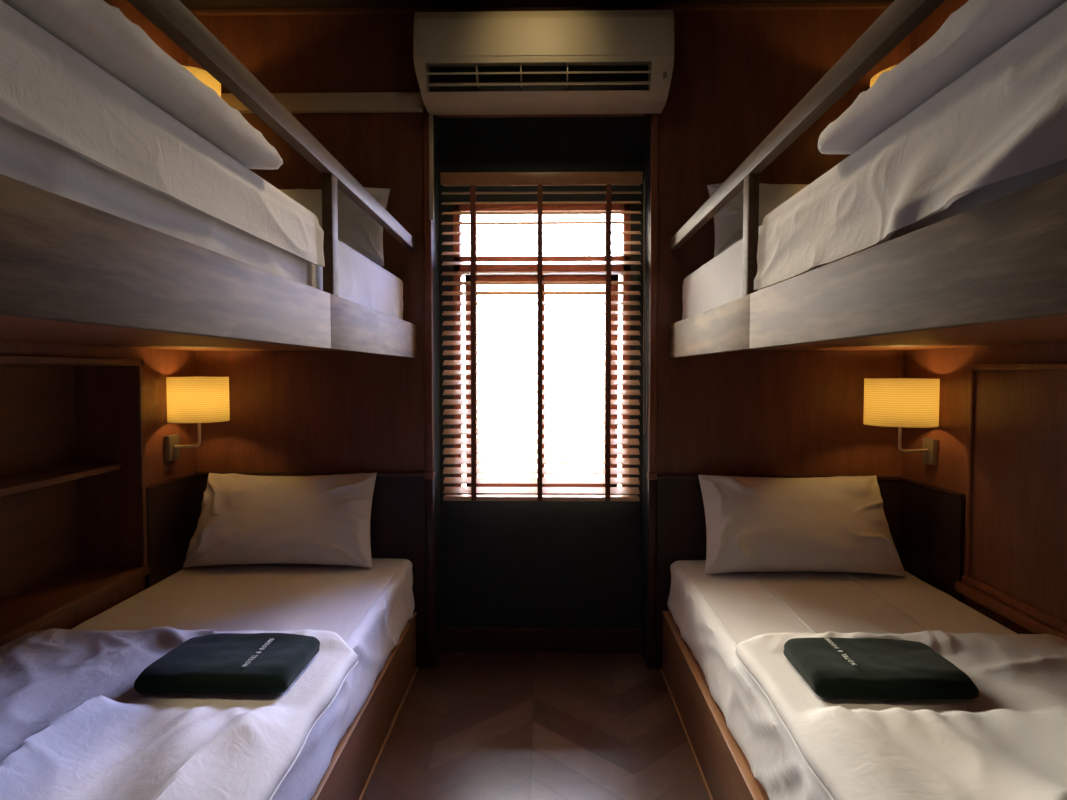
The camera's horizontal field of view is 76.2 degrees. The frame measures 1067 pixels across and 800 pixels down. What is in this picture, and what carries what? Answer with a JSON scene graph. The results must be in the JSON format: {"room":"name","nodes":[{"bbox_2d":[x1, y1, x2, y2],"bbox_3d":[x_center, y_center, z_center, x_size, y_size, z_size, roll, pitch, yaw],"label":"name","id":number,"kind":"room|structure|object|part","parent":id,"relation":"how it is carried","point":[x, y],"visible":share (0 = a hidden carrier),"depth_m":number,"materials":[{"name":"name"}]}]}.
{"room":"dormitory","nodes":[
{"label":"dormitory","id":0,"kind":"room"},
{"bbox_2d":[0,0,196,630],"bbox_3d":[-1.550,-0.150,0.908,0.300,2.625,3.670,0,2,1],"label":"wall","id":1,"kind":"structure","parent":0,"point":[59,541],"depth_m":2.33,"materials":[{"name":"brown wood"}]},
{"bbox_2d":[0,463,120,496],"bbox_3d":[-1.529,0.267,1.480,0.156,0.020,1.776,0,2,1],"label":"shelf","id":2,"kind":"object","parent":1,"relation":"attached to","point":[33,480],"visible":1,"depth_m":2.09,"materials":[{"name":"brown wood"}]},
{"bbox_2d":[0,355,148,646],"bbox_3d":[-1.396,0.274,1.489,0.046,0.759,1.802,0,2,1],"label":"trim","id":3,"kind":"structure","parent":1,"relation":"attached to","point":[34,622],"depth_m":2.15,"materials":[{"name":"brown wood"}]},
{"bbox_2d":[146,473,197,490],"bbox_3d":[-1.360,0.306,2.561,0.020,0.012,0.342,0,2,1],"label":"trim","id":4,"kind":"structure","parent":1,"relation":"attached to","point":[188,476],"depth_m":2.54,"materials":[{"name":"brown wood"}]},
{"bbox_2d":[145,476,199,588],"bbox_3d":[-1.361,0.702,2.583,0.016,0.785,0.352,0,2,1],"label":"panelling","id":5,"kind":"object","parent":1,"relation":"attached to","point":[173,517],"visible":0.29,"depth_m":2.53,"materials":[{"name":"brown wood"}]},
{"bbox_2d":[164,377,229,460],"bbox_3d":[-1.259,0.070,2.549,0.220,0.313,0.210,0,2,1],"label":"wall lamp","id":6,"kind":"object","parent":1,"relation":"attached to","point":[198,400],"visible":1,"depth_m":2.46,"materials":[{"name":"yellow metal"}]},
{"bbox_3d":[-1.358,0.179,2.555,0.022,0.094,0.072,0,2,1],"label":"wall plate","id":7,"kind":"part","parent":6,"relation":"part of","materials":[{"name":"brown metal"}]},
{"bbox_3d":[-1.299,0.107,2.551,0.102,0.146,0.011,0,2,1],"label":"arm","id":8,"kind":"part","parent":6,"relation":"part of","materials":[{"name":"silver metal"}]},
{"bbox_3d":[-1.254,-0.004,2.545,0.210,0.166,0.210,0,2,1],"label":"lamp shade","id":9,"kind":"part","parent":6,"relation":"part of","materials":[{"name":"yellow fabric"}]},
{"bbox_2d":[182,65,220,96],"bbox_3d":[-1.259,-1.018,2.484,0.220,0.313,0.210,0,2,1],"label":"wall lamp","id":10,"kind":"object","parent":1,"relation":"attached to","point":[203,76],"visible":0.06,"depth_m":2.42,"materials":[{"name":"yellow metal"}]},
{"bbox_2d":[0,0,416,357],"bbox_3d":[-0.937,-0.355,1.564,0.899,0.468,2.319,0,2,1],"label":"upper bunk frame","id":11,"kind":"structure","parent":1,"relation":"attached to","point":[74,272],"depth_m":1.03,"materials":[{"name":"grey wood"}]},
{"bbox_2d":[0,118,403,319],"bbox_3d":[-0.944,-0.306,1.584,0.842,0.269,2.215,0,2,1],"label":"mattress","id":12,"kind":"object","parent":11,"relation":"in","point":[26,156],"visible":0.2,"depth_m":1.00,"materials":[{"name":"white fabric"}]},
{"bbox_2d":[0,0,324,266],"bbox_3d":[-0.927,-0.363,1.067,0.839,0.139,1.132,0,2,1],"label":"sheet","id":13,"kind":"object","parent":12,"relation":"on","point":[49,90],"visible":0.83,"depth_m":0.88,"materials":[{"name":"white fabric"}]},
{"bbox_2d":[2,0,282,169],"bbox_3d":[-0.915,-0.455,0.918,0.859,0.048,0.839,0,2,1],"label":"duvet","id":14,"kind":"object","parent":13,"relation":"on","point":[97,30],"visible":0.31,"depth_m":0.90,"materials":[{"name":"white fabric"}]},
{"bbox_2d":[279,187,389,265],"bbox_3d":[-0.897,-0.658,2.572,0.705,0.327,0.260,0,2,1],"label":"pillow","id":15,"kind":"object","parent":12,"relation":"on","point":[358,230],"visible":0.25,"depth_m":2.52,"materials":[{"name":"fabric"}]},
{"bbox_3d":[-0.501,-0.566,1.546,0.028,0.044,2.318,0,2,1],"label":"guard rail","id":16,"kind":"part","parent":11,"relation":"part of","materials":[{"name":"grey wood"}]},
{"bbox_3d":[-0.499,-0.403,1.669,0.026,0.292,0.044,0,2,1],"label":"post","id":17,"kind":"part","parent":11,"relation":"part of","materials":[{"name":"grey wood"}]},
{"bbox_2d":[362,652,709,799],"bbox_3d":[0.018,1.209,1.026,3.800,0.100,4.050,0,2,1],"label":"floor","id":18,"kind":"structure","parent":0,"point":[468,725],"depth_m":2.27,"materials":[{"name":"brown wood"}]},
{"bbox_2d":[311,612,417,799],"bbox_3d":[-0.936,1.016,1.631,0.901,0.235,2.240,0,2,1],"label":"bed","id":19,"kind":"object","parent":18,"relation":"on","point":[355,759],"visible":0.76,"depth_m":2.04,"materials":[{"name":"brown wood"}]},
{"bbox_2d":[71,558,414,799],"bbox_3d":[-0.923,0.781,1.660,0.883,0.229,2.178,0,2,1],"label":"mattress","id":20,"kind":"object","parent":19,"relation":"on","point":[369,608],"visible":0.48,"depth_m":2.15,"materials":[{"name":"white fabric"}]},
{"bbox_2d":[0,627,357,799],"bbox_3d":[-0.905,0.627,1.213,0.932,0.115,1.228,0,2,1],"label":"duvet","id":21,"kind":"object","parent":20,"relation":"on","point":[74,724],"visible":0.8,"depth_m":1.30,"materials":[{"name":"white fabric"}]},
{"bbox_2d":[134,633,319,693],"bbox_3d":[-0.687,0.597,1.554,0.339,0.055,0.241,0,2,1],"label":"folded blanket","id":22,"kind":"object","parent":21,"relation":"on","point":[220,663],"visible":1,"depth_m":1.49,"materials":[{"name":"black fabric"}]},
{"bbox_2d":[183,473,376,567],"bbox_3d":[-0.957,0.458,2.620,0.711,0.334,0.260,0,2,1],"label":"pillow","id":23,"kind":"object","parent":20,"relation":"on","point":[244,519],"visible":1,"depth_m":2.55,"materials":[{"name":"fabric"}]},
{"bbox_2d":[661,611,768,799],"bbox_3d":[0.966,1.012,1.596,0.954,0.247,2.240,0,2,1],"label":"bed","id":24,"kind":"object","parent":18,"relation":"on","point":[724,769],"visible":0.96,"depth_m":2.02,"materials":[{"name":"brown wood"}]},
{"bbox_2d":[667,560,1016,799],"bbox_3d":[0.949,0.777,1.625,0.890,0.217,2.178,0,2,1],"label":"mattress","id":25,"kind":"object","parent":24,"relation":"on","point":[712,613],"visible":0.47,"depth_m":2.08,"materials":[{"name":"white fabric"}]},
{"bbox_2d":[698,474,905,575],"bbox_3d":[0.983,0.461,2.546,0.719,0.335,0.301,0,2,1],"label":"pillow","id":26,"kind":"object","parent":25,"relation":"on","point":[838,523],"visible":1,"depth_m":2.47,"materials":[{"name":"fabric"}]},
{"bbox_2d":[733,630,1066,799],"bbox_3d":[0.942,0.629,1.183,0.880,0.112,1.228,0,2,1],"label":"duvet","id":27,"kind":"object","parent":25,"relation":"on","point":[1009,741],"visible":0.81,"depth_m":1.27,"materials":[{"name":"white fabric"}]},
{"bbox_2d":[783,637,978,699],"bbox_3d":[0.766,0.597,1.528,0.347,0.054,0.240,0,2,1],"label":"folded blanket","id":28,"kind":"object","parent":27,"relation":"on","point":[854,668],"visible":1,"depth_m":1.46,"materials":[{"name":"black fabric"}]},
{"bbox_2d":[179,0,894,7],"bbox_3d":[0.018,-1.514,0.913,3.800,0.100,4.050,0,2,1],"label":"ceiling","id":29,"kind":"structure","parent":0,"point":[187,3],"depth_m":2.62,"materials":[{"name":"paint"}]},
{"bbox_2d":[188,6,910,666],"bbox_3d":[0.052,-0.230,2.845,3.431,2.625,0.265,0,2,1],"label":"wall","id":30,"kind":"structure","parent":0,"point":[737,75],"depth_m":2.71,"materials":[{"name":"brown wood"}]},
{"bbox_2d":[187,6,429,15],"bbox_3d":[-0.886,-1.525,2.666,0.960,0.022,0.020,0,2,1],"label":"trim","id":31,"kind":"structure","parent":30,"relation":"attached to","point":[386,9],"depth_m":2.66,"materials":[{"name":"brown wood"}]},
{"bbox_2d":[194,471,424,475],"bbox_3d":[-0.900,0.297,2.737,0.932,0.014,0.028,0,2,1],"label":"trim","id":32,"kind":"structure","parent":30,"relation":"attached to","point":[200,473],"depth_m":2.73,"materials":[{"name":"brown wood"}]},
{"bbox_2d":[199,476,426,667],"bbox_3d":[-0.901,0.695,2.759,0.930,0.785,0.018,0,2,1],"label":"headboard","id":33,"kind":"object","parent":30,"relation":"attached to","point":[398,509],"visible":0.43,"depth_m":2.74,"materials":[{"name":"brown wood"}]},
{"bbox_2d":[221,92,433,219],"bbox_3d":[-0.879,-0.956,2.682,0.973,0.490,0.034,0,2,1],"label":"duct","id":34,"kind":"object","parent":30,"relation":"attached to","point":[367,102],"visible":0.65,"depth_m":2.65,"materials":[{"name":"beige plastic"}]},
{"bbox_2d":[423,118,434,666],"bbox_3d":[-0.419,-0.012,2.729,0.039,2.200,0.042,0,2,1],"label":"trim","id":35,"kind":"structure","parent":30,"relation":"attached to","point":[429,476],"depth_m":2.72,"materials":[{"name":"brown wood"}]},
{"bbox_2d":[440,626,641,652],"bbox_3d":[0.032,1.028,2.916,0.862,0.105,0.028,0,2,1],"label":"baseboard","id":36,"kind":"structure","parent":30,"relation":"attached to","point":[452,638],"depth_m":2.91,"materials":[{"name":"brown wood"}]},
{"bbox_2d":[453,204,630,494],"bbox_3d":[0.035,-0.202,2.911,0.745,1.247,0.076,0,2,1],"label":"window","id":37,"kind":"structure","parent":30,"relation":"in","point":[458,207],"depth_m":2.87,"materials":[{"name":"brown wood"}]},
{"bbox_3d":[-0.129,-0.070,2.925,0.325,0.924,0.035,0,2,1],"label":"sash","id":38,"kind":"part","parent":37,"relation":"part of","materials":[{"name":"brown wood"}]},
{"bbox_2d":[440,172,646,500],"bbox_3d":[0.043,-0.249,2.774,0.832,1.326,0.066,0,2,1],"label":"blind","id":39,"kind":"object","parent":37,"relation":"attached to","point":[472,179],"visible":1,"depth_m":2.77,"materials":[{"name":"brown wood"}]},
{"bbox_3d":[0.032,-0.888,2.748,0.808,0.048,0.066,0,2,1],"label":"head rail","id":40,"kind":"part","parent":39,"relation":"part of","materials":[{"name":"brown wood"}]},
{"bbox_3d":[0.032,0.404,2.804,0.804,0.018,0.048,0,2,1],"label":"rail","id":41,"kind":"part","parent":39,"relation":"part of","materials":[{"name":"brown wood"}]},
{"bbox_3d":[0.450,-0.372,2.734,0.017,1.021,0.011,0,2,1],"label":"pull cord","id":42,"kind":"part","parent":39,"relation":"part of","materials":[{"name":"black plastic"}]},
{"bbox_3d":[0.200,-0.070,2.919,0.324,0.924,0.035,0,2,1],"label":"sash","id":43,"kind":"part","parent":37,"relation":"part of","materials":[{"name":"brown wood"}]},
{"bbox_2d":[414,10,673,114],"bbox_3d":[0.038,-1.280,2.562,0.944,0.327,0.210,0,2,1],"label":"air conditioner","id":44,"kind":"object","parent":30,"relation":"attached to","point":[590,61],"visible":1,"depth_m":2.48,"materials":[{"name":"beige plastic"}]},
{"bbox_2d":[426,63,650,91],"bbox_3d":[0.018,-1.203,2.528,0.820,0.094,0.127,0,2,1],"label":"outlet","id":45,"kind":"object","parent":44,"relation":"attached to","point":[440,77],"depth_m":2.55,"materials":[{"name":"black plastic"}]},
{"bbox_3d":[0.036,-1.316,2.464,0.920,0.137,0.013,0,2,1],"label":"panel","id":46,"kind":"part","parent":44,"relation":"part of","materials":[{"name":"beige plastic"}]},
{"bbox_2d":[647,116,658,668],"bbox_3d":[0.475,-0.012,2.713,0.037,2.200,0.042,0,2,1],"label":"trim","id":47,"kind":"structure","parent":30,"relation":"attached to","point":[654,123],"depth_m":2.70,"materials":[{"name":"brown wood"}]},
{"bbox_2d":[653,1,893,10],"bbox_3d":[0.964,-1.524,2.632,1.001,0.022,0.020,0,2,1],"label":"trim","id":48,"kind":"structure","parent":30,"relation":"attached to","point":[790,5],"depth_m":2.63,"materials":[{"name":"brown wood"}]},
{"bbox_2d":[655,479,898,669],"bbox_3d":[0.979,0.696,2.724,0.971,0.785,0.018,0,2,1],"label":"headboard","id":49,"kind":"object","parent":30,"relation":"attached to","point":[680,512],"visible":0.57,"depth_m":2.71,"materials":[{"name":"brown wood"}]},
{"bbox_2d":[657,475,903,479],"bbox_3d":[0.978,0.307,2.704,0.973,0.014,0.028,0,2,1],"label":"trim","id":50,"kind":"structure","parent":30,"relation":"attached to","point":[879,477],"depth_m":2.70,"materials":[{"name":"brown wood"}]},
{"bbox_2d":[901,0,1066,633],"bbox_3d":[1.581,-0.148,0.851,0.300,2.625,3.670,0,2,1],"label":"wall","id":51,"kind":"structure","parent":0,"point":[949,365],"depth_m":2.37,"materials":[{"name":"brown wood"}]},
{"bbox_2d":[669,0,1066,357],"bbox_3d":[0.980,-0.353,1.528,0.924,0.468,2.319,0,2,1],"label":"upper bunk frame","id":52,"kind":"structure","parent":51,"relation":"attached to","point":[994,272],"depth_m":1.03,"materials":[{"name":"grey wood"}]},
{"bbox_3d":[0.535,-0.403,1.675,0.026,0.292,0.044,0,2,1],"label":"post","id":53,"kind":"part","parent":52,"relation":"part of","materials":[{"name":"grey wood"}]},
{"bbox_3d":[0.532,-0.565,1.528,0.028,0.044,2.318,0,2,1],"label":"guard rail","id":54,"kind":"part","parent":52,"relation":"part of","materials":[{"name":"grey wood"}]},
{"bbox_2d":[682,158,1066,319],"bbox_3d":[0.988,-0.308,1.548,0.868,0.275,2.215,0,2,1],"label":"mattress","id":55,"kind":"object","parent":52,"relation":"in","point":[717,282],"visible":0.14,"depth_m":1.87,"materials":[{"name":"white fabric"}]},
{"bbox_2d":[707,183,808,256],"bbox_3d":[1.002,-0.666,2.539,0.694,0.330,0.252,0,2,1],"label":"pillow","id":56,"kind":"object","parent":55,"relation":"on","point":[728,222],"visible":0.19,"depth_m":2.50,"materials":[{"name":"fabric"}]},
{"bbox_2d":[754,1,1066,289],"bbox_3d":[0.938,-0.338,1.050,0.894,0.193,1.165,0,2,1],"label":"sheet","id":57,"kind":"object","parent":55,"relation":"on","point":[1005,117],"visible":0.94,"depth_m":0.89,"materials":[{"name":"white fabric"}]},
{"bbox_2d":[818,0,1066,153],"bbox_3d":[0.938,-0.452,0.848,0.879,0.048,0.765,0,2,1],"label":"duvet","id":58,"kind":"object","parent":57,"relation":"on","point":[972,33],"visible":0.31,"depth_m":0.89,"materials":[{"name":"white fabric"}]},
{"bbox_2d":[870,65,896,86],"bbox_3d":[1.329,-0.984,2.398,0.262,0.313,0.238,0,2,1],"label":"wall lamp","id":59,"kind":"object","parent":51,"relation":"attached to","point":[875,77],"visible":0.02,"depth_m":2.37,"materials":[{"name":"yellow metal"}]},
{"bbox_2d":[863,378,939,464],"bbox_3d":[1.329,0.080,2.441,0.262,0.313,0.238,0,2,1],"label":"wall lamp","id":60,"kind":"object","parent":51,"relation":"attached to","point":[888,402],"visible":1,"depth_m":2.35,"materials":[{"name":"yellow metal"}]},
{"bbox_3d":[1.317,0.007,2.439,0.238,0.166,0.238,0,2,1],"label":"lamp shade","id":61,"kind":"part","parent":60,"relation":"part of","materials":[{"name":"yellow fabric"}]},
{"bbox_3d":[1.377,0.117,2.458,0.135,0.145,0.017,-1,2,-17],"label":"arm","id":62,"kind":"part","parent":60,"relation":"part of","materials":[{"name":"silver metal"}]},
{"bbox_3d":[1.449,0.188,2.484,0.022,0.094,0.072,0,2,1],"label":"wall plate","id":63,"kind":"part","parent":60,"relation":"part of","materials":[{"name":"brown metal"}]},
{"bbox_2d":[898,480,965,602],"bbox_3d":[1.453,0.710,2.506,0.016,0.775,0.402,0,2,1],"label":"panelling","id":64,"kind":"object","parent":51,"relation":"attached to","point":[931,524],"visible":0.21,"depth_m":2.46,"materials":[{"name":"brown wood"}]},
{"bbox_2d":[900,477,965,497],"bbox_3d":[1.450,0.317,2.485,0.020,0.012,0.392,0,2,1],"label":"trim","id":65,"kind":"structure","parent":51,"relation":"attached to","point":[956,494],"depth_m":2.45,"materials":[{"name":"brown wood"}]},
{"bbox_2d":[955,363,1066,639],"bbox_3d":[1.418,0.297,1.403,0.045,0.760,1.730,0,2,1],"label":"wall panel","id":66,"kind":"object","parent":51,"relation":"attached to","point":[1015,553],"visible":1,"depth_m":2.01,"materials":[{"name":"brown wood"}]}
]}

